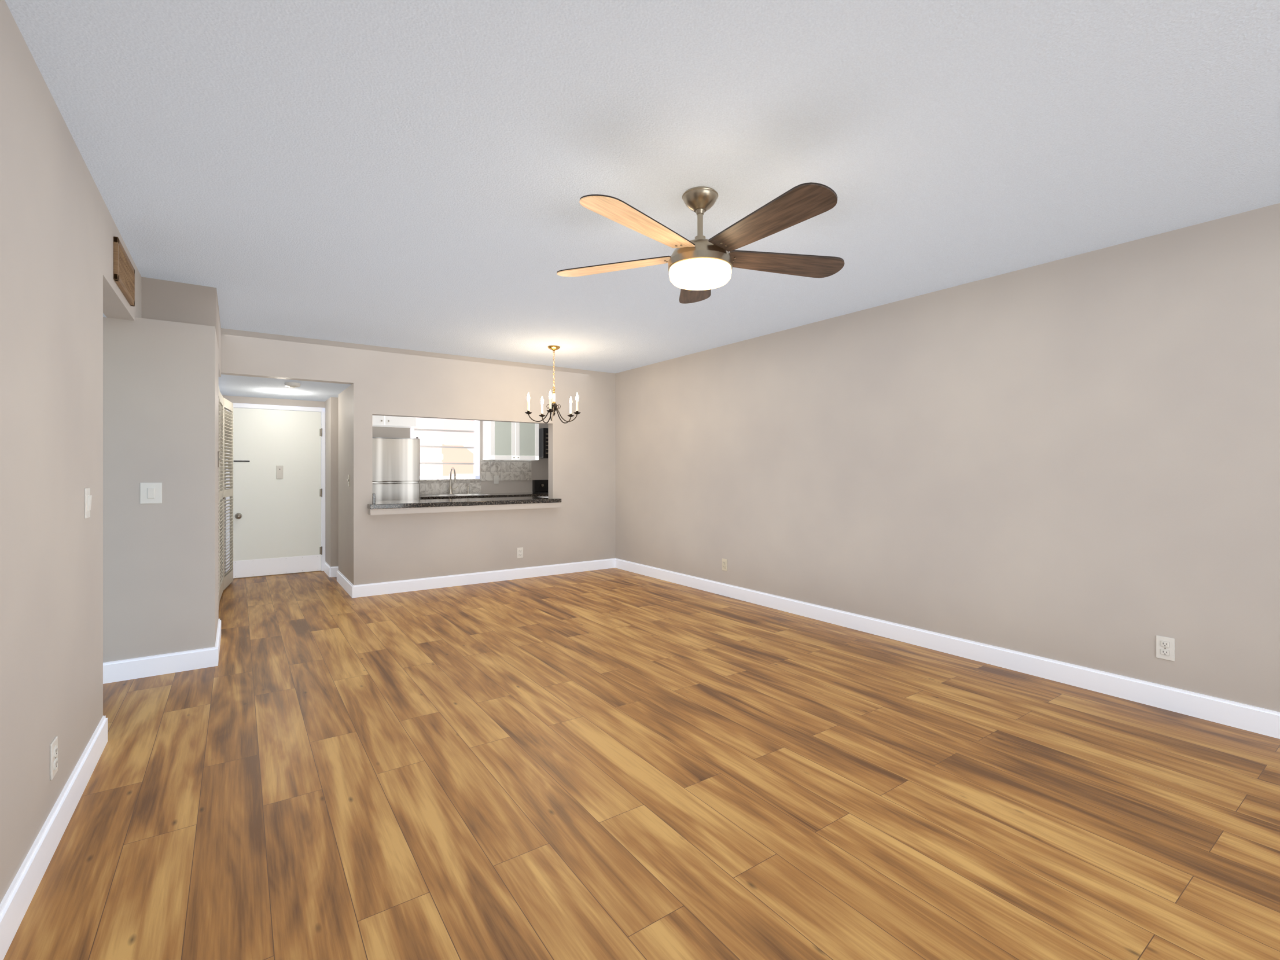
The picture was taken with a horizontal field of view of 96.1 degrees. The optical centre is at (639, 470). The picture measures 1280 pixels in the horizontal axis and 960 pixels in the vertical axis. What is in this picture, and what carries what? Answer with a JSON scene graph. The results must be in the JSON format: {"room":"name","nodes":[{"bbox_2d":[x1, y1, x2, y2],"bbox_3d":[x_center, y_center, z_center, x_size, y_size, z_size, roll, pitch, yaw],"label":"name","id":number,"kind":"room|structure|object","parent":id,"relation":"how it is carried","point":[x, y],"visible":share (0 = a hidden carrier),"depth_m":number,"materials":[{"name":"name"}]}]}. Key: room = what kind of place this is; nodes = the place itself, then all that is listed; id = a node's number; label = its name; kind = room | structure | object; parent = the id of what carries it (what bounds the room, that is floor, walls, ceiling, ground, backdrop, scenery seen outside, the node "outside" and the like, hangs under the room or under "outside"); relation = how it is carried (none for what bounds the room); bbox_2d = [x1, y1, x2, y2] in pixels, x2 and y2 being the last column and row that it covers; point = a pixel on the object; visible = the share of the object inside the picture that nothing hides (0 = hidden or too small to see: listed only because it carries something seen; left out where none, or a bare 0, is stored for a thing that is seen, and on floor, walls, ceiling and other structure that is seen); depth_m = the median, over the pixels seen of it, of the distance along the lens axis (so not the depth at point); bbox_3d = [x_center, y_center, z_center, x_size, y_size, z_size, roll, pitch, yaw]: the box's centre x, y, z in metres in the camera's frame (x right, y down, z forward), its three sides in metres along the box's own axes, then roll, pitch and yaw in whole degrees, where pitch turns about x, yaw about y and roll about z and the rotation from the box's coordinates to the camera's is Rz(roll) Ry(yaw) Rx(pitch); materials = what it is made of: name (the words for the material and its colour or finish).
{"room":"empty living room","nodes":[
{"label":"empty living room","id":0,"kind":"room"},
{"bbox_2d":[0,0,141,903],"bbox_3d":[-1.076,0.000,0.571,0.120,2.440,7.370,0,0,-35],"label":"wall","id":1,"kind":"structure","parent":0,"point":[58,230],"depth_m":1.82,"materials":[{"name":"paint"}]},
{"bbox_2d":[0,715,107,959],"bbox_3d":[-0.710,1.161,0.062,0.136,0.117,6.116,0,0,-35],"label":"baseboard","id":2,"kind":"structure","parent":1,"relation":"attached to","point":[17,899],"depth_m":1.76,"materials":[{"name":"white wood"}]},
{"bbox_2d":[49,736,57,780],"bbox_3d":[-1.915,0.940,1.882,0.010,0.116,0.072,0,0,-35],"label":"outlet","id":3,"kind":"object","parent":1,"relation":"attached to","point":[54,745],"visible":1,"depth_m":1.87,"materials":[{"name":"white plastic"}]},
{"bbox_2d":[84,487,92,518],"bbox_3d":[-2.205,0.130,2.301,0.015,0.120,0.075,0,0,-35],"label":"switch","id":4,"kind":"object","parent":1,"relation":"attached to","point":[88,498],"visible":1,"depth_m":2.29,"materials":[{"name":"white plastic"}]},
{"bbox_2d":[113,236,134,306],"bbox_3d":[-2.714,-1.035,3.032,0.019,0.210,0.560,0,0,-35],"label":"wooden wall panel","id":5,"kind":"object","parent":1,"relation":"in","point":[124,271],"visible":1,"depth_m":2.96,"materials":[{"name":"brown wood"}]},
{"bbox_2d":[103,277,218,662],"bbox_3d":[-4.466,0.000,4.454,1.980,2.440,3.480,0,0,-35],"label":"wall","id":6,"kind":"structure","parent":0,"point":[161,367],"depth_m":3.46,"materials":[{"name":"beige paint"}]},
{"bbox_2d":[140,482,162,504],"bbox_3d":[-2.903,0.135,3.415,0.100,0.125,0.015,0,0,-35],"label":"switch","id":7,"kind":"object","parent":6,"relation":"attached to","point":[150,492],"visible":1,"depth_m":3.41,"materials":[{"name":"white plastic"}]},
{"bbox_2d":[103,618,221,683],"bbox_3d":[-3.695,1.161,3.366,1.996,0.117,0.846,0,0,-35],"label":"baseboard","id":8,"kind":"structure","parent":6,"relation":"attached to","point":[118,670],"depth_m":3.44,"materials":[{"name":"white wood"}]},
{"bbox_2d":[217,451,222,467],"bbox_3d":[-3.037,-0.080,4.160,0.024,0.115,0.070,0,0,-35],"label":"switch","id":9,"kind":"object","parent":6,"relation":"attached to","point":[219,459],"visible":1,"depth_m":4.13,"materials":[{"name":"white plastic"}]},
{"bbox_2d":[218,387,233,607],"bbox_3d":[-3.852,0.214,5.305,0.156,2.008,2.390,0,0,-35],"label":"door","id":10,"kind":"structure","parent":6,"relation":"in","point":[225,418],"depth_m":5.86,"materials":[{"name":"white wood"}]},
{"bbox_2d":[222,395,325,578],"bbox_3d":[-4.221,0.000,6.823,1.300,2.440,0.120,0,0,-35],"label":"wall","id":11,"kind":"structure","parent":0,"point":[232,398],"depth_m":6.69,"materials":[{"name":"white paint"}]},
{"bbox_2d":[225,402,325,578],"bbox_3d":[-4.213,0.230,6.689,0.980,1.980,0.103,0,0,-35],"label":"front door","id":12,"kind":"structure","parent":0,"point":[279,456],"depth_m":6.71,"materials":[{"name":"paint"}]},
{"bbox_2d":[218,374,351,401],"bbox_3d":[-3.690,-1.030,6.065,1.300,0.380,1.730,0,0,-35],"label":"ceiling","id":13,"kind":"structure","parent":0,"point":[228,385],"depth_m":5.90,"materials":[{"name":"white paint"}]},
{"bbox_2d":[284,381,300,387],"bbox_3d":[-3.342,-0.820,5.534,0.136,0.040,0.136,0,0,-35],"label":"ceiling light","id":14,"kind":"object","parent":13,"relation":"attached to","point":[289,384],"visible":1,"depth_m":5.49,"materials":[{"name":"white glass"}]},
{"bbox_2d":[325,384,351,583],"bbox_3d":[-3.268,0.190,6.361,0.190,2.060,1.730,0,0,-35],"label":"wall","id":15,"kind":"structure","parent":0,"point":[338,410],"depth_m":6.30,"materials":[{"name":"beige paint"}]},
{"bbox_2d":[324,561,354,597],"bbox_3d":[-3.216,1.161,6.272,0.206,0.117,1.796,0,0,-35],"label":"baseboard","id":16,"kind":"structure","parent":15,"relation":"attached to","point":[346,584],"depth_m":6.15,"materials":[{"name":"white wood"}]},
{"bbox_2d":[346,474,349,486],"bbox_3d":[-2.913,0.100,5.736,0.024,0.115,0.070,0,0,-35],"label":"switch","id":17,"kind":"object","parent":15,"relation":"attached to","point":[348,475],"visible":1,"depth_m":5.74,"materials":[{"name":"white plastic"}]},
{"bbox_2d":[372,420,548,494],"bbox_3d":[-2.247,0.000,8.205,3.520,2.440,0.120,0,0,-35],"label":"wall","id":18,"kind":"structure","parent":0,"point":[540,467],"depth_m":8.30,"materials":[{"name":"paint"}]},
{"bbox_2d":[372,415,416,428],"bbox_3d":[-3.234,-0.750,7.218,0.750,0.380,0.358,0,0,-35],"label":"upper cabinet","id":19,"kind":"object","parent":18,"relation":"attached to","point":[378,420],"visible":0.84,"depth_m":7.18,"materials":[{"name":"white wood"}]},
{"bbox_2d":[410,417,481,480],"bbox_3d":[-2.651,-0.330,7.867,0.950,0.940,0.110,0,0,-35],"label":"kitchen window","id":20,"kind":"structure","parent":18,"relation":"in","point":[445,444],"depth_m":7.91,"materials":[{"name":"white glass"}]},
{"bbox_2d":[418,460,531,494],"bbox_3d":[-2.330,0.088,8.059,1.745,0.472,0.020,0,0,-35],"label":"backsplash","id":21,"kind":"structure","parent":18,"relation":"attached to","point":[495,470],"depth_m":8.18,"materials":[{"name":"stone"}]},
{"bbox_2d":[482,420,538,460],"bbox_3d":[-1.832,-0.545,8.206,0.720,0.790,0.348,0,0,-35],"label":"upper cabinet","id":22,"kind":"object","parent":18,"relation":"attached to","point":[501,440],"visible":0.75,"depth_m":8.07,"materials":[{"name":"white wood"}]},
{"bbox_2d":[538,428,548,458],"bbox_3d":[-1.182,-0.395,8.620,0.760,0.430,0.417,0,0,-35],"label":"microwave","id":23,"kind":"object","parent":18,"relation":"attached to","point":[543,433],"visible":0.27,"depth_m":8.27,"materials":[{"name":"black plastic"}]},
{"bbox_2d":[351,343,615,585],"bbox_3d":[-1.562,0.000,6.426,2.980,2.440,0.120,0,0,-35],"label":"wall","id":24,"kind":"structure","parent":0,"point":[387,381],"depth_m":6.26,"materials":[{"name":"paint"}]},
{"bbox_2d":[218,310,353,384],"bbox_3d":[-3.008,-1.010,4.925,1.110,0.420,0.920,0,0,-35],"label":"header","id":25,"kind":"object","parent":24,"relation":"attached to","point":[241,353],"depth_m":5.20,"materials":[{"name":"beige paint"}]},
{"bbox_2d":[367,493,561,515],"bbox_3d":[-1.933,0.326,6.340,2.035,0.202,0.675,0,0,-35],"label":"countertop","id":26,"kind":"structure","parent":24,"relation":"attached to","point":[380,507],"depth_m":6.04,"materials":[{"name":"stone"}]},
{"bbox_2d":[354,558,615,597],"bbox_3d":[-1.523,1.161,6.370,2.980,0.117,0.016,0,0,-35],"label":"baseboard","id":27,"kind":"structure","parent":24,"relation":"attached to","point":[411,585],"depth_m":6.19,"materials":[{"name":"white wood"}]},
{"bbox_2d":[517,547,523,558],"bbox_3d":[-1.353,0.930,6.493,0.072,0.116,0.010,0,0,-35],"label":"outlet","id":28,"kind":"object","parent":24,"relation":"attached to","point":[519,550],"visible":1,"depth_m":6.49,"materials":[{"name":"white plastic"}]},
{"bbox_2d":[420,492,548,499],"bbox_3d":[-2.152,0.771,7.796,1.735,0.897,0.653,0,0,-35],"label":"countertop","id":29,"kind":"structure","parent":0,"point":[440,496],"depth_m":7.66,"materials":[{"name":"black stone"}]},
{"bbox_2d":[447,466,469,494],"bbox_3d":[-2.424,0.139,7.796,0.293,0.368,0.242,0,0,-35],"label":"faucet","id":30,"kind":"object","parent":29,"relation":"on","point":[451,489],"visible":1,"depth_m":7.79,"materials":[{"name":"silver metal"}]},
{"bbox_2d":[3,567,1279,959],"bbox_3d":[-0.532,1.245,2.966,6.720,0.050,10.670,0,0,-35],"label":"floor","id":31,"kind":"structure","parent":0,"point":[610,764],"depth_m":2.15,"materials":[{"name":"laminate"}]},
{"bbox_2d":[372,436,420,501],"bbox_3d":[-3.122,0.409,7.024,0.690,1.622,0.751,0,0,-35],"label":"refrigerator","id":32,"kind":"object","parent":31,"relation":"on","point":[396,461],"visible":0.19,"depth_m":6.80,"materials":[{"name":"silver metal"}]},
{"bbox_2d":[532,479,548,493],"bbox_3d":[-1.093,0.680,8.493,0.760,1.080,0.691,0,0,-35],"label":"range","id":33,"kind":"object","parent":31,"relation":"on","point":[539,486],"visible":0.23,"depth_m":8.54,"materials":[{"name":"black metal"}]},
{"bbox_2d":[4,0,1279,373],"bbox_3d":[-0.532,-1.260,2.966,6.720,0.080,10.670,0,0,-35],"label":"ceiling","id":34,"kind":"structure","parent":0,"point":[411,175],"depth_m":2.11,"materials":[{"name":"white paint"}]},
{"bbox_2d":[275,390,292,392],"bbox_3d":[-3.797,-0.838,6.131,0.156,0.004,0.156,0,0,-35],"label":"recessed light","id":35,"kind":"object","parent":34,"relation":"in","point":[276,391],"visible":1,"depth_m":6.13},
{"bbox_2d":[524,345,580,423],"bbox_3d":[-0.863,-0.847,5.684,0.543,0.746,0.525,0,0,-35],"label":"chandelier","id":36,"kind":"object","parent":34,"relation":"hanging from","point":[552,407],"visible":1,"depth_m":5.64,"materials":[{"name":"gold metal"}]},
{"bbox_2d":[556,182,844,303],"bbox_3d":[0.288,-1.021,2.497,1.351,0.398,1.309,0,0,-35],"label":"ceiling fan","id":37,"kind":"object","parent":34,"relation":"hanging from","point":[698,266],"depth_m":2.42,"materials":[{"name":"brown wood"}]},
{"bbox_2d":[615,203,1279,712],"bbox_3d":[2.202,0.000,3.752,0.120,2.440,8.820,0,0,-35],"label":"wall","id":38,"kind":"structure","parent":0,"point":[1075,460],"depth_m":3.49,"materials":[{"name":"paint"}]},
{"bbox_2d":[722,558,727,571],"bbox_3d":[0.824,0.920,5.607,0.010,0.116,0.072,0,0,-35],"label":"outlet","id":39,"kind":"object","parent":38,"relation":"attached to","point":[724,561],"visible":1,"depth_m":5.60,"materials":[{"name":"beige plastic"}]},
{"bbox_2d":[615,558,1279,738],"bbox_3d":[2.181,1.161,3.664,0.016,0.117,8.700,0,0,-35],"label":"baseboard","id":40,"kind":"structure","parent":38,"relation":"attached to","point":[1257,720],"depth_m":3.48,"materials":[{"name":"white wood"}]},
{"bbox_2d":[1156,635,1174,661],"bbox_3d":[2.688,0.910,2.945,0.010,0.116,0.072,0,0,-35],"label":"outlet","id":41,"kind":"object","parent":38,"relation":"attached to","point":[1165,646],"visible":1,"depth_m":2.94,"materials":[{"name":"white plastic"}]}
]}

